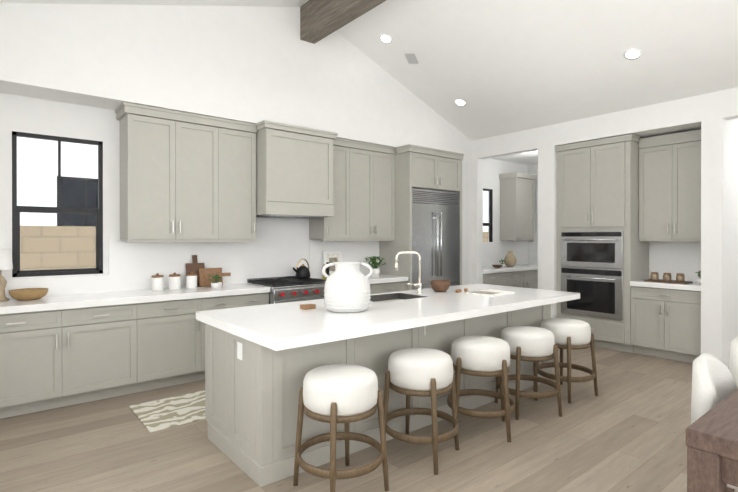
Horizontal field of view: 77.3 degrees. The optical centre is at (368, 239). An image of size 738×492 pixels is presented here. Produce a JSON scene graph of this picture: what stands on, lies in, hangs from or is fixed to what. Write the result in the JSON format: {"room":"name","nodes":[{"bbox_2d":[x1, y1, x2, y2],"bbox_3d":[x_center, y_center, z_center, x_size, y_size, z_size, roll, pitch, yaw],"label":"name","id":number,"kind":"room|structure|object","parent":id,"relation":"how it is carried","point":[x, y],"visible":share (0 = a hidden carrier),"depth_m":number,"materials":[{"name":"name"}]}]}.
{"room":"kitchen and dining room","nodes":[
{"label":"kitchen and dining room","id":0,"kind":"room"},
{"bbox_2d":[0,3,527,284],"bbox_3d":[-0.194,-0.725,6.465,10.300,4.320,0.580,0,0,-39],"label":"wall","id":1,"kind":"structure","parent":0,"point":[252,64],"depth_m":4.75,"materials":[{"name":"paint"}]},
{"bbox_2d":[12,131,102,276],"bbox_3d":[-2.972,-0.318,4.430,0.720,1.320,0.095,0,0,-39],"label":"kitchen window","id":2,"kind":"structure","parent":1,"relation":"in","point":[16,242],"depth_m":4.39,"materials":[{"name":"black metal"}]},
{"bbox_2d":[119,106,226,241],"bbox_3d":[-2.066,-0.640,4.870,0.942,1.280,0.356,0,0,-39],"label":"upper cabinet","id":3,"kind":"object","parent":1,"relation":"attached to","point":[187,177],"depth_m":4.69,"materials":[{"name":"paint"}]},
{"bbox_2d":[227,122,256,241],"bbox_3d":[-1.593,-0.641,5.256,0.498,1.280,0.356,0,0,-39],"label":"upper cabinet","id":4,"kind":"object","parent":1,"relation":"attached to","point":[241,138],"depth_m":5.17,"materials":[{"name":"paint"}]},
{"bbox_2d":[256,120,337,218],"bbox_3d":[-0.960,-0.787,5.604,0.985,1.042,0.618,0,0,-39],"label":"range hood","id":5,"kind":"object","parent":1,"relation":"attached to","point":[294,171],"visible":0.94,"depth_m":5.34,"materials":[{"name":"paint"}]},
{"bbox_2d":[309,138,395,240],"bbox_3d":[-0.201,-0.644,6.371,1.220,1.334,0.392,0,0,-39],"label":"upper cabinet","id":6,"kind":"object","parent":1,"relation":"attached to","point":[364,188],"visible":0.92,"depth_m":6.25,"materials":[{"name":"paint"}]},
{"bbox_2d":[483,188,492,241],"bbox_3d":[2.037,-0.317,8.525,0.680,1.250,0.095,0,0,-39],"label":"window","id":7,"kind":"structure","parent":1,"relation":"in","point":[490,223],"depth_m":8.69,"materials":[{"name":"black metal"}]},
{"bbox_2d":[499,172,536,240],"bbox_3d":[2.865,-0.604,8.878,0.670,1.278,0.392,0,0,-39],"label":"wall cabinet","id":8,"kind":"object","parent":1,"relation":"attached to","point":[516,206],"visible":1,"depth_m":8.72,"materials":[{"name":"paint"}]},
{"bbox_2d":[0,346,737,491],"bbox_3d":[2.926,1.498,2.656,10.300,0.100,10.520,0,0,-39],"label":"floor","id":9,"kind":"structure","parent":0,"point":[624,430],"depth_m":3.18,"materials":[{"name":"brown wood"}]},
{"bbox_2d":[0,302,143,418],"bbox_3d":[-2.797,1.015,4.120,1.305,0.855,0.600,0,0,-39],"label":"base cabinet","id":10,"kind":"object","parent":9,"relation":"on","point":[122,328],"depth_m":3.95,"materials":[{"name":"paint"}]},
{"bbox_2d":[0,282,269,313],"bbox_3d":[-2.593,0.557,4.262,3.382,0.060,0.635,0,0,-39],"label":"countertop","id":11,"kind":"structure","parent":10,"relation":"on","point":[106,297],"depth_m":4.30,"materials":[{"name":"white stone"}]},
{"bbox_2d":[0,249,12,301],"bbox_3d":[-3.164,0.307,3.963,0.170,0.440,0.170,0,0,-39],"label":"table lamp","id":12,"kind":"object","parent":11,"relation":"on","point":[6,263],"visible":1,"depth_m":3.94,"materials":[{"name":"fabric"}]},
{"bbox_2d":[9,288,47,300],"bbox_3d":[-2.994,0.484,4.064,0.284,0.085,0.284,0,0,-39],"label":"wooden bowl","id":13,"kind":"object","parent":11,"relation":"on","point":[28,294],"visible":1,"depth_m":3.98,"materials":[{"name":"brown wood"}]},
{"bbox_2d":[151,273,163,290],"bbox_3d":[-2.178,0.436,4.757,0.114,0.176,0.114,0,0,-39],"label":"canister","id":14,"kind":"object","parent":11,"relation":"on","point":[157,282],"visible":1,"depth_m":4.71,"materials":[{"name":"white ceramic"}]},
{"bbox_2d":[169,272,180,289],"bbox_3d":[-2.047,0.436,4.864,0.114,0.176,0.114,0,0,-39],"label":"canister","id":15,"kind":"object","parent":11,"relation":"on","point":[174,280],"visible":1,"depth_m":4.82,"materials":[{"name":"white ceramic"}]},
{"bbox_2d":[186,272,196,288],"bbox_3d":[-1.911,0.436,4.975,0.114,0.176,0.114,0,0,-39],"label":"canister","id":16,"kind":"object","parent":11,"relation":"on","point":[191,280],"visible":1,"depth_m":4.93,"materials":[{"name":"white ceramic"}]},
{"bbox_2d":[186,255,230,286],"bbox_3d":[-1.806,0.348,5.201,0.480,0.348,0.118,0,0,-39],"label":"cutting boards","id":17,"kind":"object","parent":11,"relation":"on","point":[200,270],"visible":0.83,"depth_m":5.14,"materials":[{"name":"brown wood"}]},
{"bbox_2d":[208,274,221,287],"bbox_3d":[-1.660,0.450,5.019,0.160,0.148,0.165,0,0,-39],"label":"plant","id":18,"kind":"object","parent":11,"relation":"on","point":[216,284],"visible":1,"depth_m":5.00,"materials":[{"name":"green plant"}]},
{"bbox_2d":[129,390,204,432],"bbox_3d":[-1.297,1.437,4.163,1.430,0.012,0.680,0,0,-39],"label":"mat","id":19,"kind":"object","parent":9,"relation":"on","point":[161,414],"visible":0.44,"depth_m":3.84,"materials":[{"name":"beige fabric"}]},
{"bbox_2d":[144,298,207,390],"bbox_3d":[-2.105,1.014,4.686,0.700,0.855,0.600,0,0,-39],"label":"base cabinet","id":20,"kind":"object","parent":9,"relation":"on","point":[174,340],"depth_m":4.49,"materials":[{"name":"paint"}]},
{"bbox_2d":[208,294,268,309],"bbox_3d":[-1.608,1.012,5.092,0.805,0.855,0.600,0,0,-39],"label":"base cabinet","id":21,"kind":"object","parent":9,"relation":"on","point":[237,300],"depth_m":4.89,"materials":[{"name":"paint"}]},
{"bbox_2d":[247,276,325,303],"bbox_3d":[-0.936,0.956,5.530,0.780,0.965,0.744,0,0,-39],"label":"range","id":22,"kind":"object","parent":9,"relation":"on","point":[284,289],"visible":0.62,"depth_m":5.31,"materials":[{"name":"silver metal"}]},
{"bbox_2d":[293,259,309,278],"bbox_3d":[-0.855,0.364,5.813,0.243,0.248,0.190,0,0,-39],"label":"kettle","id":23,"kind":"object","parent":22,"relation":"on","point":[302,271],"visible":1,"depth_m":5.76,"materials":[{"name":"black metal"}]},
{"bbox_2d":[293,364,388,491],"bbox_3d":[-0.165,1.107,2.691,0.505,0.683,0.505,0,0,-39],"label":"stool","id":24,"kind":"object","parent":9,"relation":"on","point":[333,395],"visible":1,"depth_m":2.55,"materials":[{"name":"white fabric"}]},
{"bbox_2d":[370,286,375,293],"bbox_3d":[-0.402,1.009,6.078,0.729,0.855,0.600,0,0,-39],"label":"base cabinet","id":25,"kind":"object","parent":9,"relation":"on","point":[373,288],"depth_m":6.07,"materials":[{"name":"paint"}]},
{"bbox_2d":[205,303,551,486],"bbox_3d":[0.329,1.016,4.070,3.232,0.855,0.921,0,0,-39],"label":"kitchen island","id":26,"kind":"object","parent":9,"relation":"on","point":[261,361],"depth_m":3.06,"materials":[{"name":"paint"}]},
{"bbox_2d":[196,283,579,350],"bbox_3d":[0.401,0.558,3.972,3.320,0.061,1.240,0,0,-39],"label":"island countertop","id":27,"kind":"structure","parent":26,"relation":"on","point":[278,326],"depth_m":3.31,"materials":[{"name":"white stone"}]},
{"bbox_2d":[300,304,315,309],"bbox_3d":[-0.468,0.514,3.534,0.100,0.030,0.080,0,0,-39],"label":"wood block","id":28,"kind":"object","parent":27,"relation":"on","point":[307,306],"visible":1,"depth_m":3.51,"materials":[{"name":"brown wood"}]},
{"bbox_2d":[322,262,372,312],"bbox_3d":[-0.162,0.350,3.460,0.352,0.357,0.352,0,0,-39],"label":"vase","id":29,"kind":"object","parent":27,"relation":"on","point":[347,288],"visible":1,"depth_m":3.33,"materials":[{"name":"ceramic"}]},
{"bbox_2d":[395,251,422,293],"bbox_3d":[0.384,0.320,4.427,0.262,0.412,0.148,0,0,-39],"label":"faucet","id":30,"kind":"object","parent":27,"relation":"on","point":[419,287],"visible":1,"depth_m":4.44,"materials":[{"name":"silver metal"}]},
{"bbox_2d":[430,280,449,291],"bbox_3d":[0.717,0.470,4.644,0.200,0.110,0.200,0,0,-39],"label":"bowl","id":31,"kind":"object","parent":27,"relation":"on","point":[440,285],"visible":1,"depth_m":4.57,"materials":[{"name":"brown wood"}]},
{"bbox_2d":[455,288,467,292],"bbox_3d":[0.930,0.509,4.612,0.214,0.032,0.084,0,0,-39],"label":"beads","id":32,"kind":"object","parent":27,"relation":"on","point":[460,290],"visible":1,"depth_m":4.59},
{"bbox_2d":[466,289,514,295],"bbox_3d":[1.187,0.518,4.511,0.400,0.014,0.280,0,0,-39],"label":"magazine","id":33,"kind":"object","parent":27,"relation":"on","point":[490,292],"visible":1,"depth_m":4.45,"materials":[{"name":"paper"}]},
{"bbox_2d":[376,282,406,292],"bbox_3d":[0.067,1.008,6.461,0.701,0.855,0.600,0,0,-39],"label":"base cabinet","id":34,"kind":"object","parent":9,"relation":"on","point":[381,287],"depth_m":6.26,"materials":[{"name":"paint"}]},
{"bbox_2d":[315,274,407,285],"bbox_3d":[-0.162,0.551,6.250,1.322,0.060,0.635,0,0,-39],"label":"countertop","id":35,"kind":"structure","parent":34,"relation":"on","point":[381,278],"depth_m":6.27,"materials":[{"name":"white stone"}]},
{"bbox_2d":[326,262,329,279],"bbox_3d":[-0.538,0.405,6.020,0.060,0.230,0.060,0,0,-39],"label":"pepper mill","id":36,"kind":"object","parent":35,"relation":"on","point":[327,270],"visible":0.46,"depth_m":6.00,"materials":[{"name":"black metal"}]},
{"bbox_2d":[322,251,341,274],"bbox_3d":[-0.487,0.339,6.290,0.300,0.358,0.082,0,0,-39],"label":"picture frame","id":37,"kind":"object","parent":35,"relation":"on","point":[332,256],"visible":0.43,"depth_m":6.27,"materials":[{"name":"white paper"}]},
{"bbox_2d":[364,256,384,275],"bbox_3d":[0.101,0.376,6.510,0.300,0.284,0.285,0,0,-39],"label":"plant","id":38,"kind":"object","parent":35,"relation":"on","point":[376,270],"visible":0.98,"depth_m":6.49,"materials":[{"name":"green plant"}]},
{"bbox_2d":[383,348,458,474],"bbox_3d":[0.346,1.106,3.109,0.515,0.683,0.517,0,0,-39],"label":"stool","id":39,"kind":"object","parent":9,"relation":"on","point":[421,372],"visible":0.96,"depth_m":2.95,"materials":[{"name":"white fabric"}]},
{"bbox_2d":[379,144,463,289],"bbox_3d":[0.795,0.060,6.981,1.165,2.746,0.713,0,0,-39],"label":"tall cabinet","id":40,"kind":"object","parent":9,"relation":"on","point":[428,205],"visible":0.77,"depth_m":6.67,"materials":[{"name":"paint"}]},
{"bbox_2d":[447,335,514,441],"bbox_3d":[0.849,1.105,3.521,0.564,0.683,0.565,0,0,-39],"label":"stool","id":41,"kind":"object","parent":9,"relation":"on","point":[481,356],"visible":0.9,"depth_m":3.35,"materials":[{"name":"white fabric"}]},
{"bbox_2d":[483,274,502,285],"bbox_3d":[1.938,1.002,8.065,0.580,0.855,0.485,0,0,-39],"label":"base cabinet","id":42,"kind":"object","parent":9,"relation":"on","point":[492,279],"depth_m":7.91,"materials":[{"name":"paint"}]},
{"bbox_2d":[503,270,526,287],"bbox_3d":[2.474,1.001,8.503,0.805,0.855,0.485,0,0,-39],"label":"base cabinet","id":43,"kind":"object","parent":9,"relation":"on","point":[522,273],"depth_m":8.35,"materials":[{"name":"paint"}]},
{"bbox_2d":[483,266,537,273],"bbox_3d":[2.564,0.543,8.559,2.176,0.060,0.510,0,0,-39],"label":"countertop","id":44,"kind":"structure","parent":43,"relation":"on","point":[486,269],"depth_m":8.17,"materials":[{"name":"white stone"}]},
{"bbox_2d":[504,251,516,266],"bbox_3d":[2.658,0.361,8.684,0.230,0.300,0.230,0,0,-39],"label":"vase","id":45,"kind":"object","parent":44,"relation":"on","point":[510,259],"visible":1,"depth_m":8.61,"materials":[{"name":"ceramic"}]},
{"bbox_2d":[495,326,561,419],"bbox_3d":[1.345,1.103,3.926,0.547,0.683,0.548,0,0,-39],"label":"stool","id":46,"kind":"object","parent":9,"relation":"on","point":[534,345],"visible":0.77,"depth_m":3.76,"materials":[{"name":"white fabric"}]},
{"bbox_2d":[527,270,537,288],"bbox_3d":[3.068,0.999,8.989,0.840,0.855,0.485,0,0,-39],"label":"base cabinet","id":47,"kind":"object","parent":9,"relation":"on","point":[532,275],"depth_m":8.70,"materials":[{"name":"paint"}]},
{"bbox_2d":[533,318,597,402],"bbox_3d":[1.840,1.102,4.331,0.505,0.683,0.505,0,0,-39],"label":"stool","id":48,"kind":"object","parent":9,"relation":"on","point":[572,334],"visible":0.81,"depth_m":4.17,"materials":[{"name":"white fabric"}]},
{"bbox_2d":[555,134,648,352],"bbox_3d":[3.179,0.062,6.317,0.701,2.746,1.016,0,0,-39],"label":"tall cabinet","id":49,"kind":"object","parent":9,"relation":"on","point":[602,256],"visible":0.94,"depth_m":6.06,"materials":[{"name":"paint"}]},
{"bbox_2d":[630,242,700,362],"bbox_3d":[3.741,0.734,5.684,0.636,1.408,0.752,0,0,-39],"label":"base cabinet","id":50,"kind":"object","parent":9,"relation":"on","point":[666,320],"visible":0.85,"depth_m":5.60,"materials":[{"name":"paint"}]},
{"bbox_2d":[644,272,692,283],"bbox_3d":[3.686,0.466,5.689,0.240,0.110,0.460,0,0,-39],"label":"tray","id":51,"kind":"object","parent":50,"relation":"on","point":[667,277],"visible":1,"depth_m":5.66,"materials":[{"name":"brown wood"}]},
{"bbox_2d":[695,271,700,283],"bbox_3d":[3.945,0.448,5.467,0.134,0.149,0.128,0,0,-39],"label":"plant","id":52,"kind":"object","parent":50,"relation":"on","point":[699,279],"visible":0.42,"depth_m":5.47,"materials":[{"name":"green plant"}]},
{"bbox_2d":[686,389,737,491],"bbox_3d":[2.368,1.068,2.010,2.300,0.765,1.030,0,0,-39],"label":"dining table","id":53,"kind":"object","parent":9,"relation":"on","point":[712,447],"visible":1,"depth_m":1.65,"materials":[{"name":"brown wood"}]},
{"bbox_2d":[690,353,737,491],"bbox_3d":[1.779,1.005,2.098,0.460,0.891,0.530,0,0,-39],"label":"dining chair","id":54,"kind":"object","parent":9,"relation":"on","point":[713,383],"visible":0.44,"depth_m":2.19,"materials":[{"name":"white fabric"}]},
{"bbox_2d":[729,336,737,388],"bbox_3d":[2.283,1.004,2.509,0.460,0.891,0.530,0,0,-39],"label":"dining chair","id":55,"kind":"object","parent":9,"relation":"on","point":[733,362],"visible":0.47,"depth_m":2.58,"materials":[{"name":"white fabric"}]},
{"bbox_2d":[0,0,737,140],"bbox_3d":[1.859,-2.290,1.745,7.510,1.498,10.480,0,0,-39],"label":"ceiling","id":56,"kind":"structure","parent":0,"point":[500,67],"depth_m":5.24,"materials":[{"name":"paint"}]},
{"bbox_2d":[300,0,385,43],"bbox_3d":[2.380,-2.592,1.794,0.200,0.395,9.898,0,0,-39],"label":"ridge beam","id":57,"kind":"structure","parent":56,"relation":"attached to","point":[320,20],"depth_m":5.17,"materials":[{"name":"brown wood"}]},
{"bbox_2d":[379,34,391,43],"bbox_3d":[0.211,-2.506,5.770,0.161,0.066,0.170,0,0,-39],"label":"recessed light","id":58,"kind":"object","parent":56,"relation":"in","point":[385,38],"visible":1,"depth_m":5.77,"materials":[{"name":"white plastic"}]},
{"bbox_2d":[403,51,421,64],"bbox_3d":[0.560,-2.349,5.991,0.179,0.119,0.258,0,0,24],"label":"ceiling vent","id":59,"kind":"object","parent":56,"relation":"in","point":[411,57],"visible":1,"depth_m":5.98,"materials":[{"name":"metal"}]},
{"bbox_2d":[454,99,465,105],"bbox_3d":[1.315,-1.970,6.649,0.161,0.066,0.170,0,0,-39],"label":"recessed light","id":60,"kind":"object","parent":56,"relation":"in","point":[459,102],"visible":1,"depth_m":6.65,"materials":[{"name":"white plastic"}]},
{"bbox_2d":[623,49,641,59],"bbox_3d":[2.787,-1.957,4.881,0.161,0.066,0.170,0,0,-39],"label":"recessed light","id":61,"kind":"object","parent":56,"relation":"in","point":[631,54],"visible":1,"depth_m":4.88,"materials":[{"name":"white plastic"}]},
{"bbox_2d":[492,150,537,164],"bbox_3d":[5.738,-1.560,5.138,2.790,0.100,9.820,0,0,-39],"label":"ceiling","id":62,"kind":"structure","parent":0,"point":[528,158],"depth_m":8.68,"materials":[{"name":"paint"}]},
{"bbox_2d":[528,164,537,264],"bbox_3d":[3.928,-0.073,8.733,0.150,3.000,1.970,0,0,-39],"label":"wall","id":63,"kind":"structure","parent":0,"point":[533,244],"depth_m":9.31,"materials":[{"name":"paint"}]},
{"bbox_2d":[472,87,737,366],"bbox_3d":[4.836,-0.108,4.406,0.760,3.100,9.820,0,0,-39],"label":"wall","id":64,"kind":"structure","parent":0,"point":[713,116],"depth_m":5.37,"materials":[{"name":"paint"}]},
{"bbox_2d":[638,129,700,241],"bbox_3d":[3.837,-0.634,5.755,0.392,1.318,0.750,0,0,-39],"label":"upper cabinet","id":65,"kind":"object","parent":64,"relation":"attached to","point":[669,187],"visible":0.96,"depth_m":5.66,"materials":[{"name":"paint"}]},
{"bbox_3d":[-0.990,1.497,8.948,26.000,0.100,4.180,0,0,-39],"label":"ground","id":66,"kind":"structure","parent":0,"visible":0},
{"bbox_2d":[17,137,487,231],"bbox_3d":[-2.345,-2.079,10.592,26.000,7.000,0.300,0,0,-39],"label":"sky","id":67,"kind":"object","parent":66,"relation":"on","point":[42,181],"depth_m":8.00,"materials":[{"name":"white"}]},
{"bbox_2d":[20,226,487,270],"bbox_3d":[-1.111,0.616,9.092,22.000,1.620,0.200,0,0,-39],"label":"fence","id":68,"kind":"object","parent":66,"relation":"on","point":[46,257],"depth_m":6.37,"materials":[{"name":"beige"}]}
]}

